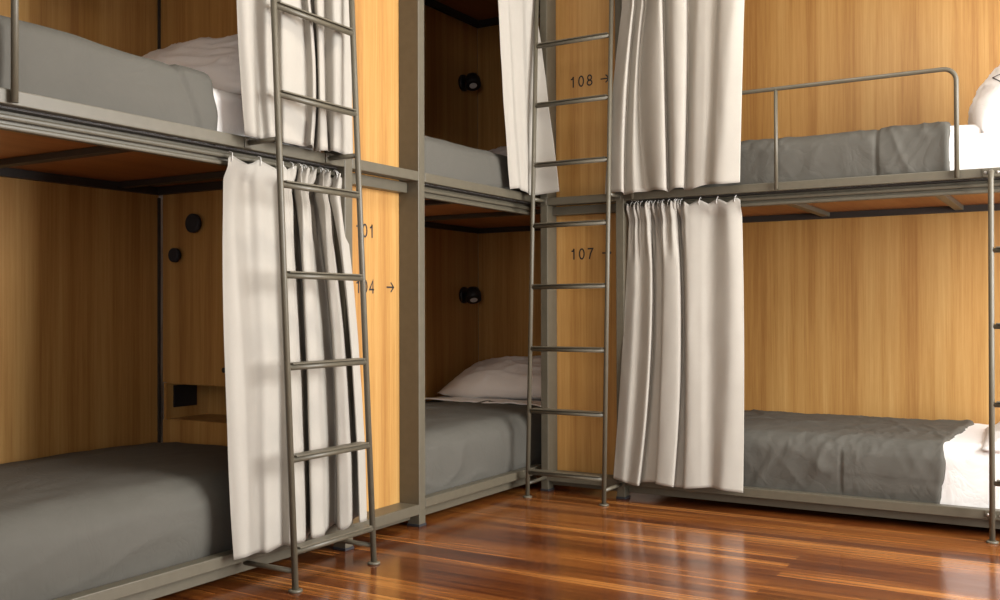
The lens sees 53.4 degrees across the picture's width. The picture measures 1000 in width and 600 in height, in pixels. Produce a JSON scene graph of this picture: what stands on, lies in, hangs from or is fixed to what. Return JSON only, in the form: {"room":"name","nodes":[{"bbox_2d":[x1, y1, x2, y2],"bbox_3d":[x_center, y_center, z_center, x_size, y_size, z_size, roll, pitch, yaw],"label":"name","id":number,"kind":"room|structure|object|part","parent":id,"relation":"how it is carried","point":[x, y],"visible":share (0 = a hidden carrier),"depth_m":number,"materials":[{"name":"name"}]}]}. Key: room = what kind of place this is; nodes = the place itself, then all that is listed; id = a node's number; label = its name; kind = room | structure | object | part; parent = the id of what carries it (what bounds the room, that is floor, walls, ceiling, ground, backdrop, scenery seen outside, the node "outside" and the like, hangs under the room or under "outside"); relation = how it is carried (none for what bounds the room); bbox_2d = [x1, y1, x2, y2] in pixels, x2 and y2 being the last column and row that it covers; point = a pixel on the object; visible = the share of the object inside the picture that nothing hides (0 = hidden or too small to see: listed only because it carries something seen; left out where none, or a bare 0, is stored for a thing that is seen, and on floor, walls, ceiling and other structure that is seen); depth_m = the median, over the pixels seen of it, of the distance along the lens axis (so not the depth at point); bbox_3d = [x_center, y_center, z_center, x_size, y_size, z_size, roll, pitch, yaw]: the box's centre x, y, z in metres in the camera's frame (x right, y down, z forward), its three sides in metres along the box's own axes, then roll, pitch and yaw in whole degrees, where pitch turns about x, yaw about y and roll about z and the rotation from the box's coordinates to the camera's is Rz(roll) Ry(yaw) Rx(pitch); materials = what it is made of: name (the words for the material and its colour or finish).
{"room":"dormitory","nodes":[
{"label":"dormitory","id":0,"kind":"room"},
{"bbox_2d":[159,4,468,442],"bbox_3d":[-2.487,-0.685,3.409,0.100,3.450,9.050,0,-1,31],"label":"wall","id":1,"kind":"structure","parent":0,"point":[160,196],"depth_m":4.75,"materials":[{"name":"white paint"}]},
{"bbox_2d":[477,25,638,361],"bbox_3d":[2.369,-0.679,5.717,5.860,3.450,0.100,0,-1,31],"label":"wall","id":2,"kind":"structure","parent":0,"point":[494,25],"depth_m":7.18,"materials":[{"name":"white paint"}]},
{"bbox_2d":[153,475,999,599],"bbox_3d":[0.075,1.067,1.861,6.060,0.100,9.050,0,-1,31],"label":"floor","id":3,"kind":"structure","parent":0,"point":[559,543],"depth_m":4.02,"materials":[{"name":"brown wood"}]},
{"bbox_2d":[0,0,343,599],"bbox_3d":[-1.714,-0.513,3.430,1.172,3.078,2.293,0,-1,31],"label":"bunk bed","id":4,"kind":"object","parent":3,"relation":"on","point":[80,202],"visible":0.69,"depth_m":4.21,"materials":[{"name":"brown wood"}]},
{"bbox_3d":[-1.574,-0.810,2.548,0.021,0.484,0.729,-1,-1,31],"label":"guard rail","id":5,"kind":"part","parent":4,"relation":"part of","materials":[{"name":"grey metal"}]},
{"bbox_3d":[-2.200,-1.270,3.750,0.020,1.417,2.242,-1,-1,31],"label":"panel","id":6,"kind":"part","parent":4,"relation":"part of","materials":[{"name":"brown wood"}]},
{"bbox_3d":[-2.195,0.240,3.736,0.020,1.563,2.242,-1,-1,31],"label":"panel","id":7,"kind":"part","parent":4,"relation":"part of","materials":[{"name":"brown wood"}]},
{"bbox_3d":[-1.741,-0.523,3.469,1.045,0.036,2.242,-1,-1,31],"label":"deck frame","id":8,"kind":"part","parent":4,"relation":"part of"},
{"bbox_2d":[0,442,232,599],"bbox_3d":[-1.716,0.780,3.438,1.067,0.311,2.170,0,-1,31],"label":"duvet","id":9,"kind":"object","parent":4,"relation":"on","point":[74,522],"visible":0.85,"depth_m":3.33,"materials":[{"name":"grey fabric"}]},
{"bbox_2d":[0,88,320,164],"bbox_3d":[-1.712,-0.670,3.461,1.048,0.228,2.139,0,-1,31],"label":"mattress","id":10,"kind":"object","parent":4,"relation":"on","point":[229,105],"visible":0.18,"depth_m":3.65,"materials":[{"name":"white fabric"}]},
{"bbox_2d":[0,15,217,144],"bbox_3d":[-1.865,-0.704,3.191,1.079,0.292,1.568,0,-1,31],"label":"duvet","id":11,"kind":"object","parent":10,"relation":"on","point":[53,63],"visible":0.78,"depth_m":3.17,"materials":[{"name":"grey fabric"}]},
{"bbox_2d":[142,34,240,94],"bbox_3d":[-1.292,-0.968,4.220,1.040,0.357,0.398,0,-1,31],"label":"pillow","id":12,"kind":"object","parent":10,"relation":"on","point":[218,58],"visible":0.31,"depth_m":4.03,"materials":[{"name":"white fabric"}]},
{"bbox_3d":[-1.238,-0.581,3.172,0.035,0.044,2.248,-1,-1,31],"label":"rail","id":13,"kind":"part","parent":4,"relation":"part of","materials":[{"name":"grey metal"}]},
{"bbox_3d":[-1.240,0.930,3.162,0.050,0.042,2.248,-1,-1,31],"label":"rail","id":14,"kind":"part","parent":4,"relation":"part of","materials":[{"name":"grey metal"}]},
{"bbox_3d":[-1.281,0.978,3.186,0.052,0.051,2.248,-1,-1,31],"label":"plinth rail","id":15,"kind":"part","parent":4,"relation":"part of","materials":[{"name":"grey metal"}]},
{"bbox_2d":[236,0,352,153],"bbox_3d":[-0.772,-1.284,3.823,0.070,1.396,0.652,0,-1,31],"label":"curtain","id":16,"kind":"object","parent":4,"relation":"hanging from","point":[315,59],"visible":0.78,"depth_m":3.80,"materials":[{"name":"fabric"}]},
{"bbox_2d":[222,151,366,559],"bbox_3d":[-0.805,0.192,3.872,0.215,1.466,0.777,0,-1,31],"label":"curtain","id":17,"kind":"object","parent":4,"relation":"hanging from","point":[329,490],"visible":0.85,"depth_m":3.76,"materials":[{"name":"fabric"}]},
{"bbox_2d":[161,0,425,551],"bbox_3d":[-0.989,-0.498,4.645,1.128,3.090,0.621,0,-1,31],"label":"wall panel","id":18,"kind":"object","parent":3,"relation":"on","point":[389,33],"visible":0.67,"depth_m":4.57,"materials":[{"name":"wood"}]},
{"bbox_3d":[-1.505,-0.208,4.613,0.066,0.066,0.040,-1,-1,31],"label":"round knob","id":19,"kind":"part","parent":18,"relation":"part of","materials":[{"name":"black rubber"}]},
{"bbox_2d":[173,384,196,406],"bbox_3d":[-1.507,0.455,4.756,0.008,0.104,0.140,-1,-1,31],"label":"power socket","id":20,"kind":"object","parent":18,"relation":"attached to","point":[184,395],"depth_m":4.75,"materials":[{"name":"black plastic"}]},
{"bbox_3d":[-1.399,-0.351,4.551,0.088,0.088,0.040,-1,-1,31],"label":"round knob","id":21,"kind":"part","parent":18,"relation":"part of","materials":[{"name":"black rubber"}]},
{"bbox_3d":[-1.397,-0.057,4.571,0.445,0.884,0.005,-1,-1,31],"label":"door","id":22,"kind":"part","parent":18,"relation":"part of","materials":[{"name":"brown wood"}]},
{"bbox_3d":[-1.395,0.741,4.564,0.445,0.363,0.005,-1,-1,31],"label":"drawer","id":23,"kind":"part","parent":18,"relation":"part of","materials":[{"name":"brown wood"}]},
{"bbox_3d":[-1.180,-1.275,4.450,1.011,1.400,0.005,-1,-1,31],"label":"panel","id":24,"kind":"part","parent":18,"relation":"part of","materials":[{"name":"brown wood"}]},
{"bbox_3d":[-0.680,-0.541,4.178,0.112,3.015,0.050,-1,-1,31],"label":"post","id":25,"kind":"part","parent":18,"relation":"part of","materials":[{"name":"grey metal"}]},
{"bbox_3d":[-0.604,-1.296,4.444,0.020,1.482,0.534,-1,-1,31],"label":"panel","id":26,"kind":"part","parent":18,"relation":"part of","materials":[{"name":"brown wood"}]},
{"bbox_3d":[-0.600,0.214,4.429,0.020,1.538,0.534,-1,-1,31],"label":"panel","id":27,"kind":"part","parent":18,"relation":"part of","materials":[{"name":"brown wood"}]},
{"bbox_3d":[-0.411,-0.538,4.627,0.112,3.015,0.050,-1,-1,31],"label":"post","id":28,"kind":"part","parent":18,"relation":"part of","materials":[{"name":"grey metal"}]},
{"bbox_2d":[243,0,379,593],"bbox_3d":[-0.711,-0.352,3.789,0.272,2.781,0.497,0,-1,31],"label":"ladder","id":29,"kind":"object","parent":3,"relation":"on","point":[343,536],"visible":1,"depth_m":3.70,"materials":[{"name":"metal"}]},
{"bbox_3d":[-0.925,-0.579,3.653,0.005,0.042,0.036,0,-1,31],"label":"mounting plate","id":30,"kind":"part","parent":29,"relation":"part of","materials":[{"name":"grey metal"}]},
{"bbox_3d":[-0.696,-0.576,4.036,0.005,0.042,0.036,0,-1,31],"label":"mounting plate","id":31,"kind":"part","parent":29,"relation":"part of","materials":[{"name":"grey metal"}]},
{"bbox_2d":[424,0,540,514],"bbox_3d":[-0.244,-0.499,5.882,1.175,3.070,2.272,0,-1,31],"label":"bunk bed","id":32,"kind":"object","parent":3,"relation":"on","point":[481,241],"visible":0.3,"depth_m":6.87,"materials":[{"name":"brown wood"}]},
{"bbox_2d":[321,164,540,206],"bbox_3d":[-0.258,-0.647,5.892,1.032,0.218,2.200,0,-1,31],"label":"mattress","id":33,"kind":"object","parent":32,"relation":"on","point":[321,164],"visible":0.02,"depth_m":5.19,"materials":[{"name":"white fabric"}]},
{"bbox_2d":[323,135,539,204],"bbox_3d":[-0.422,-0.671,5.601,1.088,0.263,1.582,0,-1,31],"label":"duvet","id":34,"kind":"object","parent":33,"relation":"on","point":[444,158],"visible":0.28,"depth_m":4.98,"materials":[{"name":"grey fabric"}]},
{"bbox_2d":[489,146,506,155],"bbox_3d":[0.143,-0.907,6.539,0.820,0.295,0.442,0,-1,31],"label":"pillow","id":35,"kind":"object","parent":33,"relation":"on","point":[502,150],"visible":0.02,"depth_m":6.60,"materials":[{"name":"white fabric"}]},
{"bbox_3d":[-0.743,-1.251,6.183,0.020,1.417,2.235,-1,-1,31],"label":"panel","id":36,"kind":"part","parent":32,"relation":"part of","materials":[{"name":"brown wood"}]},
{"bbox_3d":[-0.738,0.259,6.169,0.020,1.563,2.235,-1,-1,31],"label":"panel","id":37,"kind":"part","parent":32,"relation":"part of","materials":[{"name":"brown wood"}]},
{"bbox_2d":[458,72,480,90],"bbox_3d":[-0.200,-1.521,6.928,0.151,0.122,0.129,0,-1,31],"label":"reading lamp","id":38,"kind":"object","parent":32,"relation":"attached to","point":[471,81],"visible":1,"depth_m":6.90,"materials":[{"name":"black plastic"}]},
{"bbox_2d":[459,286,481,303],"bbox_3d":[-0.195,-0.034,6.914,0.151,0.122,0.129,0,-1,31],"label":"reading lamp","id":39,"kind":"object","parent":32,"relation":"attached to","point":[471,295],"visible":1,"depth_m":6.89,"materials":[{"name":"black plastic"}]},
{"bbox_3d":[-0.111,0.993,5.141,0.052,0.051,1.156,-1,-1,31],"label":"plinth rail","id":40,"kind":"part","parent":32,"relation":"part of","materials":[{"name":"grey metal"}]},
{"bbox_3d":[-0.067,-0.567,5.126,0.035,0.044,1.156,-1,-1,31],"label":"rail","id":41,"kind":"part","parent":32,"relation":"part of","materials":[{"name":"grey metal"}]},
{"bbox_3d":[-0.271,-1.986,5.906,1.085,0.045,2.235,-1,-1,31],"label":"canopy frame","id":42,"kind":"part","parent":32,"relation":"part of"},
{"bbox_3d":[-0.069,0.945,5.116,0.050,0.042,1.156,-1,-1,31],"label":"rail","id":43,"kind":"part","parent":32,"relation":"part of","materials":[{"name":"grey metal"}]},
{"bbox_3d":[-0.284,-0.504,5.903,1.045,0.036,2.235,-1,-1,31],"label":"deck frame","id":44,"kind":"part","parent":32,"relation":"part of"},
{"bbox_3d":[-0.263,-2.021,5.902,1.105,0.025,2.235,-1,-1,31],"label":"canopy panel","id":45,"kind":"part","parent":32,"relation":"part of","materials":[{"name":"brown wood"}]},
{"bbox_3d":[0.341,-1.252,6.850,1.155,1.410,0.020,-1,-1,31],"label":"panel","id":46,"kind":"part","parent":32,"relation":"part of","materials":[{"name":"brown wood"}]},
{"bbox_3d":[0.346,0.263,6.835,1.155,1.560,0.020,-1,-1,31],"label":"panel","id":47,"kind":"part","parent":32,"relation":"part of","materials":[{"name":"brown wood"}]},
{"bbox_2d":[498,0,558,194],"bbox_3d":[0.116,-1.272,5.311,0.426,1.398,0.127,0,-1,-40],"label":"curtain","id":48,"kind":"object","parent":32,"relation":"hanging from","point":[516,17],"visible":0.94,"depth_m":5.32,"materials":[{"name":"fabric"}]},
{"bbox_3d":[-0.262,0.812,5.884,1.018,0.277,2.203,0,-1,31],"label":"mattress","id":49,"kind":"object","parent":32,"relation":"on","visible":0},
{"bbox_2d":[425,400,540,494],"bbox_3d":[-0.421,0.788,5.598,1.078,0.322,1.590,0,-1,31],"label":"duvet","id":50,"kind":"object","parent":49,"relation":"on","point":[466,442],"visible":0.4,"depth_m":5.20,"materials":[{"name":"grey fabric"}]},
{"bbox_2d":[425,396,540,406],"bbox_3d":[-0.040,0.650,6.279,0.980,0.051,0.289,0,-1,31],"label":"sheet","id":51,"kind":"object","parent":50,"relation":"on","point":[443,398],"visible":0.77,"depth_m":6.27,"materials":[{"name":"white fabric"}]},
{"bbox_2d":[438,355,540,400],"bbox_3d":[0.137,0.519,6.585,0.985,0.300,0.538,0,-1,28],"label":"pillow","id":52,"kind":"object","parent":49,"relation":"on","point":[505,377],"visible":0.5,"depth_m":6.45,"materials":[{"name":"white fabric"}]},
{"bbox_2d":[523,0,621,506],"bbox_3d":[0.384,-0.342,5.267,0.495,2.780,0.248,0,-1,31],"label":"ladder","id":53,"kind":"object","parent":3,"relation":"on","point":[534,165],"visible":1,"depth_m":5.22,"materials":[{"name":"metal"}]},
{"bbox_3d":[0.622,-0.547,5.243,0.036,0.042,0.005,0,-1,31],"label":"mounting plate","id":54,"kind":"part","parent":53,"relation":"part of","materials":[{"name":"grey metal"}]},
{"bbox_2d":[540,0,629,499],"bbox_3d":[0.469,-0.496,5.413,0.506,3.090,0.135,0,-1,31],"label":"wall panel","id":55,"kind":"object","parent":3,"relation":"on","point":[576,254],"visible":0.81,"depth_m":5.47,"materials":[{"name":"wood"}]},
{"bbox_3d":[0.270,-0.531,5.523,0.043,3.015,0.112,-1,-1,31],"label":"post","id":56,"kind":"part","parent":55,"relation":"part of","materials":[{"name":"grey metal"}]},
{"bbox_3d":[0.497,-1.278,5.470,0.458,1.504,0.020,-1,-1,31],"label":"panel","id":57,"kind":"part","parent":55,"relation":"part of","materials":[{"name":"brown wood"}]},
{"bbox_3d":[0.501,0.232,5.456,0.458,1.516,0.020,-1,-1,31],"label":"panel","id":58,"kind":"part","parent":55,"relation":"part of","materials":[{"name":"brown wood"}]},
{"bbox_3d":[0.659,-0.535,5.290,0.045,3.015,0.112,-1,-1,31],"label":"post","id":59,"kind":"part","parent":55,"relation":"part of","materials":[{"name":"grey metal"}]},
{"bbox_2d":[624,0,999,528],"bbox_3d":[1.925,-0.509,5.118,2.299,3.078,1.172,0,-1,31],"label":"bunk bed","id":60,"kind":"object","parent":3,"relation":"on","point":[864,300],"visible":0.62,"depth_m":5.61,"materials":[{"name":"brown wood"}]},
{"bbox_2d":[605,0,744,194],"bbox_3d":[0.868,-1.263,5.016,0.752,1.426,0.084,0,-1,31],"label":"curtain","id":61,"kind":"object","parent":60,"relation":"hanging from","point":[677,91],"visible":1,"depth_m":4.98,"materials":[{"name":"fabric"}]},
{"bbox_2d":[613,195,743,492],"bbox_3d":[0.912,0.215,5.072,0.691,1.473,0.182,0,-1,29],"label":"curtain","id":62,"kind":"object","parent":60,"relation":"hanging from","point":[680,423],"visible":1,"depth_m":5.03,"materials":[{"name":"fabric"}]},
{"bbox_3d":[1.354,-0.783,4.792,1.571,0.498,0.021,-1,-1,31],"label":"guard rail","id":63,"kind":"part","parent":60,"relation":"part of","materials":[{"name":"grey metal"}]},
{"bbox_3d":[1.627,-0.553,4.665,2.254,0.041,0.035,-1,-1,31],"label":"rail","id":64,"kind":"part","parent":60,"relation":"part of","materials":[{"name":"grey metal"}]},
{"bbox_3d":[1.636,0.943,4.658,2.254,0.043,0.050,-1,-1,31],"label":"rail","id":65,"kind":"part","parent":60,"relation":"part of","materials":[{"name":"grey metal"}]},
{"bbox_3d":[1.661,0.987,4.699,2.254,0.043,0.052,-1,-1,31],"label":"plinth rail","id":66,"kind":"part","parent":60,"relation":"part of","materials":[{"name":"grey metal"}]},
{"bbox_2d":[650,124,999,199],"bbox_3d":[1.933,-0.660,5.126,2.182,0.260,1.053,0,-1,31],"label":"mattress","id":67,"kind":"object","parent":60,"relation":"on","point":[977,150],"visible":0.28,"depth_m":4.41,"materials":[{"name":"white fabric"}]},
{"bbox_2d":[652,121,951,190],"bbox_3d":[1.633,-0.674,5.299,1.540,0.291,1.105,0,-1,31],"label":"duvet","id":68,"kind":"object","parent":67,"relation":"on","point":[923,147],"visible":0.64,"depth_m":4.68,"materials":[{"name":"grey fabric"}]},
{"bbox_2d":[968,65,999,133],"bbox_3d":[2.441,-0.951,4.650,0.456,0.485,0.740,0,-1,25],"label":"pillow","id":69,"kind":"object","parent":67,"relation":"on","point":[984,111],"visible":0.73,"depth_m":4.43,"materials":[{"name":"white fabric"}]},
{"bbox_3d":[2.208,-1.254,5.626,2.234,1.439,0.020,-1,-1,31],"label":"panel","id":70,"kind":"part","parent":60,"relation":"part of","materials":[{"name":"brown wood"}]},
{"bbox_3d":[1.937,-0.496,5.162,2.234,0.036,1.045,-1,-1,31],"label":"deck frame","id":71,"kind":"part","parent":60,"relation":"part of","materials":[{"name":"grey metal"}]},
{"bbox_3d":[2.213,0.255,5.612,2.234,1.541,0.020,-1,-1,31],"label":"panel","id":72,"kind":"part","parent":60,"relation":"part of","materials":[{"name":"brown wood"}]},
{"bbox_2d":[940,423,999,508],"bbox_3d":[1.940,0.799,5.119,2.178,0.292,1.041,0,-1,31],"label":"mattress","id":73,"kind":"object","parent":60,"relation":"on","point":[966,481],"visible":0.23,"depth_m":4.44,"materials":[{"name":"white fabric"}]},
{"bbox_2d":[743,409,973,503],"bbox_3d":[1.641,0.789,5.293,1.529,0.315,1.105,0,-1,31],"label":"duvet","id":74,"kind":"object","parent":73,"relation":"on","point":[903,459],"visible":0.78,"depth_m":4.75,"materials":[{"name":"grey fabric"}]},
{"bbox_2d":[981,422,999,453],"bbox_3d":[2.568,0.625,4.609,0.597,0.192,0.840,0,-1,27],"label":"pillow","id":75,"kind":"object","parent":73,"relation":"on","point":[985,447],"visible":0.52,"depth_m":4.43,"materials":[{"name":"white fabric"}]},
{"bbox_2d":[982,167,999,543],"bbox_3d":[2.303,0.227,4.157,0.517,1.610,0.132,0,-1,31],"label":"ladder","id":76,"kind":"object","parent":3,"relation":"on","point":[991,514],"visible":1,"depth_m":4.26,"materials":[{"name":"metal"}]},
{"bbox_3d":[2.143,-0.557,4.332,0.074,0.038,0.005,0,-1,31],"label":"mounting plate","id":77,"kind":"part","parent":76,"relation":"part of","materials":[{"name":"grey metal"}]},
{"bbox_3d":[2.148,0.936,4.318,0.074,0.038,0.005,0,-1,31],"label":"mounting plate","id":78,"kind":"part","parent":76,"relation":"part of","materials":[{"name":"grey metal"}]}
]}

